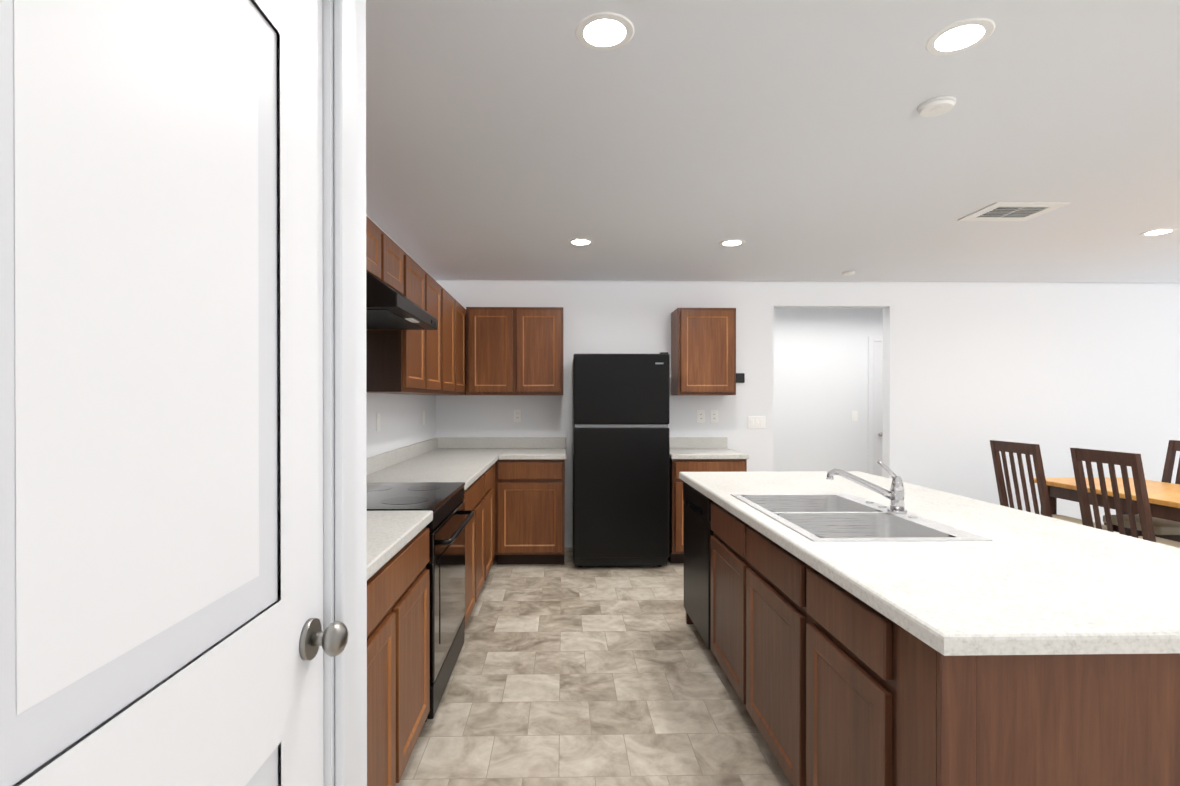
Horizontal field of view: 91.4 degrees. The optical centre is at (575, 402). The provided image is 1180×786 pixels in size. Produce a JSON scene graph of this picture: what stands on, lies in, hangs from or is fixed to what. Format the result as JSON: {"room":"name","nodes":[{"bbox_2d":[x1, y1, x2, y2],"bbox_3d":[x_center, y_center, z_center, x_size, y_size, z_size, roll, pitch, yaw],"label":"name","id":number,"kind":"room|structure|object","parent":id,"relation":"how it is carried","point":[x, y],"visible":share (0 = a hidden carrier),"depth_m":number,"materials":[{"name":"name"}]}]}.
{"room":"kitchen","nodes":[
{"label":"kitchen","id":0,"kind":"room"},
{"bbox_2d":[355,0,366,785],"bbox_3d":[-0.458,0.126,-0.266,0.120,2.460,2.900,0,0,-1],"label":"wall","id":1,"kind":"structure","parent":0,"point":[361,506],"depth_m":1.09,"materials":[{"name":"white paint"}]},
{"bbox_2d":[0,0,323,785],"bbox_3d":[-0.447,0.324,0.620,0.035,2.041,0.758,0,0,-1],"label":"closet door","id":2,"kind":"structure","parent":1,"relation":"in","point":[160,382],"depth_m":0.60,"materials":[{"name":"white paint"}]},
{"bbox_2d":[299,618,347,659],"bbox_3d":[-0.405,0.386,0.940,0.063,0.064,0.064,0,0,-1],"label":"door knob","id":3,"kind":"object","parent":2,"relation":"attached to","point":[332,639],"depth_m":0.93,"materials":[{"name":"grey metal"}]},
{"bbox_2d":[322,0,356,785],"bbox_3d":[-0.469,0.285,0.619,0.134,2.134,0.928,0,0,-1],"label":"door frame","id":4,"kind":"structure","parent":1,"relation":"attached to","point":[339,333],"depth_m":1.01,"materials":[{"name":"white paint"}]},
{"bbox_2d":[366,214,435,457],"bbox_3d":[-1.294,0.113,3.216,0.120,2.460,4.340,0,0,-1],"label":"wall","id":5,"kind":"structure","parent":0,"point":[401,425],"depth_m":4.05,"materials":[{"name":"white paint"}]},
{"bbox_2d":[366,216,385,283],"bbox_3d":[-1.053,-0.677,2.478,0.325,0.275,0.380,0,0,-1],"label":"upper cabinet","id":6,"kind":"object","parent":5,"relation":"attached to","point":[375,237],"depth_m":2.59,"materials":[{"name":"brown wood"}]},
{"bbox_2d":[376,413,379,430],"bbox_3d":[-1.240,0.124,3.623,0.006,0.115,0.070,0,0,-1],"label":"outlet","id":7,"kind":"object","parent":5,"relation":"attached to","point":[378,420],"depth_m":3.61,"materials":[{"name":"white plastic"}]},
{"bbox_2d":[366,257,429,394],"bbox_3d":[-1.071,-0.438,3.285,0.325,0.760,0.471,0,0,-1],"label":"upper cabinet","id":8,"kind":"object","parent":5,"relation":"attached to","point":[423,362],"depth_m":3.08,"materials":[{"name":"brown wood"}]},
{"bbox_2d":[386,235,409,298],"bbox_3d":[-1.062,-0.678,2.858,0.325,0.275,0.380,0,0,-1],"label":"upper cabinet","id":9,"kind":"object","parent":5,"relation":"attached to","point":[397,261],"depth_m":2.93,"materials":[{"name":"brown wood"}]},
{"bbox_2d":[366,271,437,329],"bbox_3d":[-0.969,-0.459,2.671,0.503,0.159,0.754,0,0,-1],"label":"range hood","id":10,"kind":"object","parent":5,"relation":"attached to","point":[388,307],"visible":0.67,"depth_m":2.50,"materials":[{"name":"black metal"}]},
{"bbox_2d":[422,411,424,424],"bbox_3d":[-1.266,0.129,4.802,0.006,0.115,0.070,0,0,-1],"label":"outlet","id":11,"kind":"object","parent":5,"relation":"attached to","point":[423,412],"depth_m":4.79,"materials":[{"name":"white plastic"}]},
{"bbox_2d":[430,276,445,394],"bbox_3d":[-1.081,-0.439,3.755,0.325,0.760,0.470,0,0,-1],"label":"upper cabinet","id":12,"kind":"object","parent":5,"relation":"attached to","point":[437,292],"depth_m":3.91,"materials":[{"name":"brown wood"}]},
{"bbox_2d":[446,291,457,394],"bbox_3d":[-1.092,-0.441,4.233,0.325,0.760,0.486,0,0,-1],"label":"upper cabinet","id":13,"kind":"object","parent":5,"relation":"attached to","point":[451,304],"depth_m":4.37,"materials":[{"name":"brown wood"}]},
{"bbox_2d":[458,302,465,394],"bbox_3d":[-1.102,-0.443,4.706,0.325,0.760,0.461,0,0,-1],"label":"upper cabinet","id":14,"kind":"object","parent":5,"relation":"attached to","point":[461,310],"depth_m":4.80,"materials":[{"name":"brown wood"}]},
{"bbox_2d":[396,547,791,785],"bbox_3d":[2.602,1.405,2.756,8.450,0.120,9.200,0,0,-1],"label":"floor","id":15,"kind":"structure","parent":0,"point":[568,673],"depth_m":2.63,"materials":[{"name":"tile"}]},
{"bbox_2d":[367,517,432,785],"bbox_3d":[-0.884,0.910,1.826,0.634,0.875,0.936,0,0,-1],"label":"base cabinet","id":16,"kind":"object","parent":15,"relation":"on","point":[398,592],"depth_m":1.85,"materials":[{"name":"brown wood"}]},
{"bbox_2d":[367,511,432,576],"bbox_3d":[-0.879,0.453,1.820,0.644,0.040,0.947,0,0,-1],"label":"countertop","id":17,"kind":"structure","parent":16,"relation":"on","point":[386,530],"depth_m":1.96,"materials":[{"name":"white stone"}]},
{"bbox_2d":[367,482,473,721],"bbox_3d":[-0.862,0.742,2.678,0.698,1.205,0.756,0,0,-1],"label":"range","id":18,"kind":"object","parent":15,"relation":"on","point":[444,502],"visible":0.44,"depth_m":2.57,"materials":[{"name":"black"}]},
{"bbox_2d":[463,489,486,628],"bbox_3d":[-0.921,0.904,3.480,0.634,0.875,0.836,0,0,-1],"label":"base cabinet","id":19,"kind":"object","parent":15,"relation":"on","point":[475,500],"depth_m":3.48,"materials":[{"name":"brown wood"}]},
{"bbox_2d":[487,489,494,575],"bbox_3d":[-0.934,0.901,4.116,0.634,0.875,0.438,0,0,-1],"label":"base cabinet","id":20,"kind":"object","parent":15,"relation":"on","point":[490,492],"depth_m":4.26,"materials":[{"name":"brown wood"}]},
{"bbox_2d":[499,489,564,564],"bbox_3d":[-0.374,0.898,4.970,0.562,0.875,0.635,0,0,-1],"label":"base cabinet","id":21,"kind":"object","parent":15,"relation":"on","point":[514,493],"depth_m":4.66,"materials":[{"name":"brown wood"}]},
{"bbox_2d":[367,449,566,488],"bbox_3d":[-0.657,0.444,4.172,1.192,0.040,2.215,0,0,-1],"label":"countertop","id":22,"kind":"structure","parent":21,"relation":"on","point":[478,468],"depth_m":4.61,"materials":[{"name":"white stone"}]},
{"bbox_2d":[573,352,669,566],"bbox_3d":[0.361,0.468,4.914,0.765,1.737,0.701,0,0,-1],"label":"refrigerator","id":23,"kind":"object","parent":15,"relation":"on","point":[621,433],"visible":1,"depth_m":4.57,"materials":[{"name":"painted metal"},{"name":"plastic"}]},
{"bbox_2d":[667,437,748,562],"bbox_3d":[1.092,0.829,4.997,0.640,1.015,0.645,0,0,-1],"label":"base cabinet","id":24,"kind":"object","parent":15,"relation":"on","point":[702,454],"visible":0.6,"depth_m":4.70,"materials":[{"name":"brown wood"}]},
{"bbox_2d":[670,437,748,458],"bbox_3d":[1.092,0.391,4.995,0.640,0.140,0.645,0,0,-1],"label":"countertop","id":25,"kind":"structure","parent":24,"relation":"on","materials":[{"name":"stone"}]},
{"bbox_2d":[679,476,1179,785],"bbox_3d":[1.021,0.909,2.320,0.699,0.875,2.399,0,0,-1],"label":"kitchen island","id":26,"kind":"object","parent":15,"relation":"on","point":[856,628],"depth_m":1.31,"materials":[{"name":"brown wood"}]},
{"bbox_2d":[683,481,712,649],"bbox_3d":[0.930,0.908,3.180,0.554,0.870,0.599,0,0,-1],"label":"dishwasher","id":27,"kind":"object","parent":26,"relation":"in","point":[698,532],"depth_m":3.09,"materials":[{"name":"black metal"}]},
{"bbox_2d":[679,472,1179,659],"bbox_3d":[1.231,0.451,2.328,1.130,0.040,2.470,0,0,-1],"label":"island countertop","id":28,"kind":"structure","parent":26,"relation":"on","point":[1044,586],"depth_m":1.44,"materials":[{"name":"white stone"}]},
{"bbox_2d":[727,492,994,539],"bbox_3d":[1.013,0.523,2.236,0.566,0.190,0.891,0,0,-1],"label":"sink","id":29,"kind":"object","parent":28,"relation":"in","point":[805,513],"depth_m":2.22,"materials":[{"name":"silver metal"}]},
{"bbox_2d":[823,460,910,511],"bbox_3d":[1.130,0.326,2.287,0.312,0.203,0.332,0,0,-1],"label":"faucet","id":30,"kind":"object","parent":28,"relation":"on","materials":[{"name":"silver metal"}]},
{"bbox_3d":[3.959,1.335,3.586,2.000,0.012,2.600,0,0,-1],"label":"dining rug","id":31,"kind":"object","parent":15,"relation":"on","visible":0},
{"bbox_2d":[990,440,1106,530],"bbox_3d":[3.363,0.804,4.091,0.540,1.045,0.420,0,0,-1],"label":"dining chair","id":32,"kind":"object","parent":31,"relation":"on","point":[1026,449],"visible":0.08,"depth_m":4.05,"materials":[{"name":"brown wood"}]},
{"bbox_2d":[1029,478,1179,535],"bbox_3d":[3.930,0.958,3.534,0.800,0.742,1.860,0,0,-1],"label":"dining table","id":33,"kind":"object","parent":31,"relation":"on","point":[1164,500],"visible":0.4,"depth_m":3.91,"materials":[{"name":"brown wood"}]},
{"bbox_2d":[1070,448,1179,547],"bbox_3d":[3.377,0.807,3.411,0.540,1.045,0.420,0,0,-1],"label":"dining chair","id":34,"kind":"object","parent":31,"relation":"on","point":[1123,460],"visible":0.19,"depth_m":3.37,"materials":[{"name":"brown wood"}]},
{"bbox_2d":[1103,440,1179,541],"bbox_3d":[4.203,0.804,4.089,0.540,1.045,0.420,0,0,-1],"label":"dining chair","id":35,"kind":"object","parent":31,"relation":"on","point":[1167,529],"visible":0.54,"depth_m":4.15,"materials":[{"name":"brown wood"}]},
{"bbox_2d":[366,0,1179,282],"bbox_3d":[2.602,-1.175,2.747,8.450,0.120,9.200,0,0,-1],"label":"ceiling","id":36,"kind":"structure","parent":0,"point":[784,140],"depth_m":2.45,"materials":[{"name":"white paint"}]},
{"bbox_2d":[568,238,592,245],"bbox_3d":[0.038,-1.118,4.011,0.178,0.004,0.178,0,0,-1],"label":"recessed light","id":37,"kind":"object","parent":36,"relation":"in","point":[580,241],"visible":1,"depth_m":3.99,"materials":[{"name":"white plastic"}]},
{"bbox_2d":[575,12,633,50],"bbox_3d":[0.088,-1.109,1.727,0.178,0.004,0.178,0,0,-1],"label":"recessed light","id":38,"kind":"object","parent":36,"relation":"in","point":[603,31],"visible":1,"depth_m":1.72,"materials":[{"name":"white plastic"}]},
{"bbox_2d":[719,239,744,245],"bbox_3d":[1.098,-1.118,4.034,0.178,0.004,0.178,0,0,-1],"label":"recessed light","id":39,"kind":"object","parent":36,"relation":"in","point":[733,242],"visible":1,"depth_m":4.01,"materials":[{"name":"white plastic"}]},
{"bbox_2d":[842,271,854,275],"bbox_3d":[2.358,-1.112,4.962,0.100,0.024,0.100,0,0,-1],"label":"smoke detector","id":40,"kind":"object","parent":36,"relation":"attached to","point":[847,273],"visible":0.98,"depth_m":4.93,"materials":[{"name":"white plastic"}]},
{"bbox_2d":[917,96,955,116],"bbox_3d":[1.349,-1.101,2.149,0.124,0.024,0.124,0,0,-1],"label":"smoke detector","id":41,"kind":"object","parent":36,"relation":"attached to","point":[936,106],"visible":1,"depth_m":2.13,"materials":[{"name":"white plastic"}]},
{"bbox_2d":[925,18,994,54],"bbox_3d":[1.168,-1.109,1.750,0.178,0.004,0.178,0,0,-1],"label":"recessed light","id":42,"kind":"object","parent":36,"relation":"in","point":[959,36],"visible":1,"depth_m":1.74,"materials":[{"name":"white plastic"}]},
{"bbox_2d":[958,202,1070,220],"bbox_3d":[2.553,-1.113,3.366,0.420,0.014,0.320,0,0,-1],"label":"ceiling vent","id":43,"kind":"object","parent":36,"relation":"in","point":[1011,211],"visible":0.98,"depth_m":3.34,"materials":[{"name":"white plastic"}]},
{"bbox_2d":[1139,228,1177,235],"bbox_3d":[3.825,-1.117,3.774,0.178,0.004,0.178,0,0,-1],"label":"recessed light","id":44,"kind":"object","parent":36,"relation":"in","point":[1158,231],"visible":1,"depth_m":3.76,"materials":[{"name":"white plastic"}]},
{"bbox_2d":[435,279,1179,546],"bbox_3d":[2.594,0.104,5.412,8.150,2.460,0.120,0,0,-1],"label":"wall","id":45,"kind":"structure","parent":0,"point":[1056,371],"depth_m":5.37,"materials":[{"name":"white paint"}]},
{"bbox_2d":[466,307,562,394],"bbox_3d":[-0.525,-0.444,5.117,0.839,0.760,0.325,0,0,-1],"label":"upper cabinet","id":46,"kind":"object","parent":45,"relation":"attached to","point":[514,350],"visible":1,"depth_m":4.96,"materials":[{"name":"brown wood"}]},
{"bbox_2d":[514,409,520,421],"bbox_3d":[-0.529,0.120,5.279,0.070,0.115,0.008,0,0,-1],"label":"electrical outlet","id":47,"kind":"object","parent":45,"relation":"attached to","point":[517,415],"visible":1,"depth_m":5.28,"materials":[{"name":"white plastic"}]},
{"bbox_2d":[697,410,704,422],"bbox_3d":[1.160,0.130,5.316,0.070,0.115,0.008,0,0,-1],"label":"electrical outlet","id":48,"kind":"object","parent":45,"relation":"attached to","point":[700,416],"visible":1,"depth_m":5.31,"materials":[{"name":"white plastic"}]},
{"bbox_2d":[671,308,735,394],"bbox_3d":[1.144,-0.445,5.154,0.510,0.760,0.325,0,0,-1],"label":"upper cabinet","id":49,"kind":"object","parent":45,"relation":"attached to","point":[703,351],"visible":1,"depth_m":5.00,"materials":[{"name":"brown wood"}]},
{"bbox_2d":[710,410,717,422],"bbox_3d":[1.285,0.130,5.319,0.070,0.115,0.008,0,0,-1],"label":"electrical outlet","id":50,"kind":"object","parent":45,"relation":"attached to","point":[713,416],"visible":1,"depth_m":5.32,"materials":[{"name":"white plastic"}]},
{"bbox_2d":[736,373,744,382],"bbox_3d":[1.520,-0.225,5.316,0.090,0.090,0.022,0,0,-1],"label":"thermostat","id":51,"kind":"object","parent":45,"relation":"attached to","point":[740,377],"visible":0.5,"depth_m":5.30,"materials":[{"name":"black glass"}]},
{"bbox_2d":[748,416,764,428],"bbox_3d":[1.680,0.185,5.327,0.162,0.115,0.008,0,0,-1],"label":"light switch","id":52,"kind":"object","parent":45,"relation":"attached to","point":[756,422],"visible":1,"depth_m":5.33,"materials":[{"name":"white plastic"}]},
{"bbox_2d":[774,308,882,472],"bbox_3d":[2.839,0.099,6.767,4.600,2.460,0.120,0,0,-1],"label":"wall","id":53,"kind":"structure","parent":0,"point":[820,375],"depth_m":6.69,"materials":[{"name":"white paint"}]},
{"bbox_2d":[852,411,857,420],"bbox_3d":[3.260,0.160,6.712,0.070,0.115,0.008,0,0,-1],"label":"light switch","id":54,"kind":"object","parent":53,"relation":"attached to","point":[854,415],"visible":1,"depth_m":6.71,"materials":[{"name":"white plastic"}]},
{"bbox_2d":[868,336,882,474],"bbox_3d":[3.890,0.279,6.722,0.944,2.102,0.014,0,0,-1],"label":"door frame","id":55,"kind":"structure","parent":53,"relation":"attached to","point":[872,340],"depth_m":6.71,"materials":[{"name":"white paint"}]},
{"bbox_2d":[874,342,882,476],"bbox_3d":[3.891,0.308,6.695,0.814,2.031,0.068,0,0,-1],"label":"hall door","id":56,"kind":"structure","parent":53,"relation":"in","point":[878,396],"depth_m":6.71,"materials":[{"name":"white paint"}]}
]}

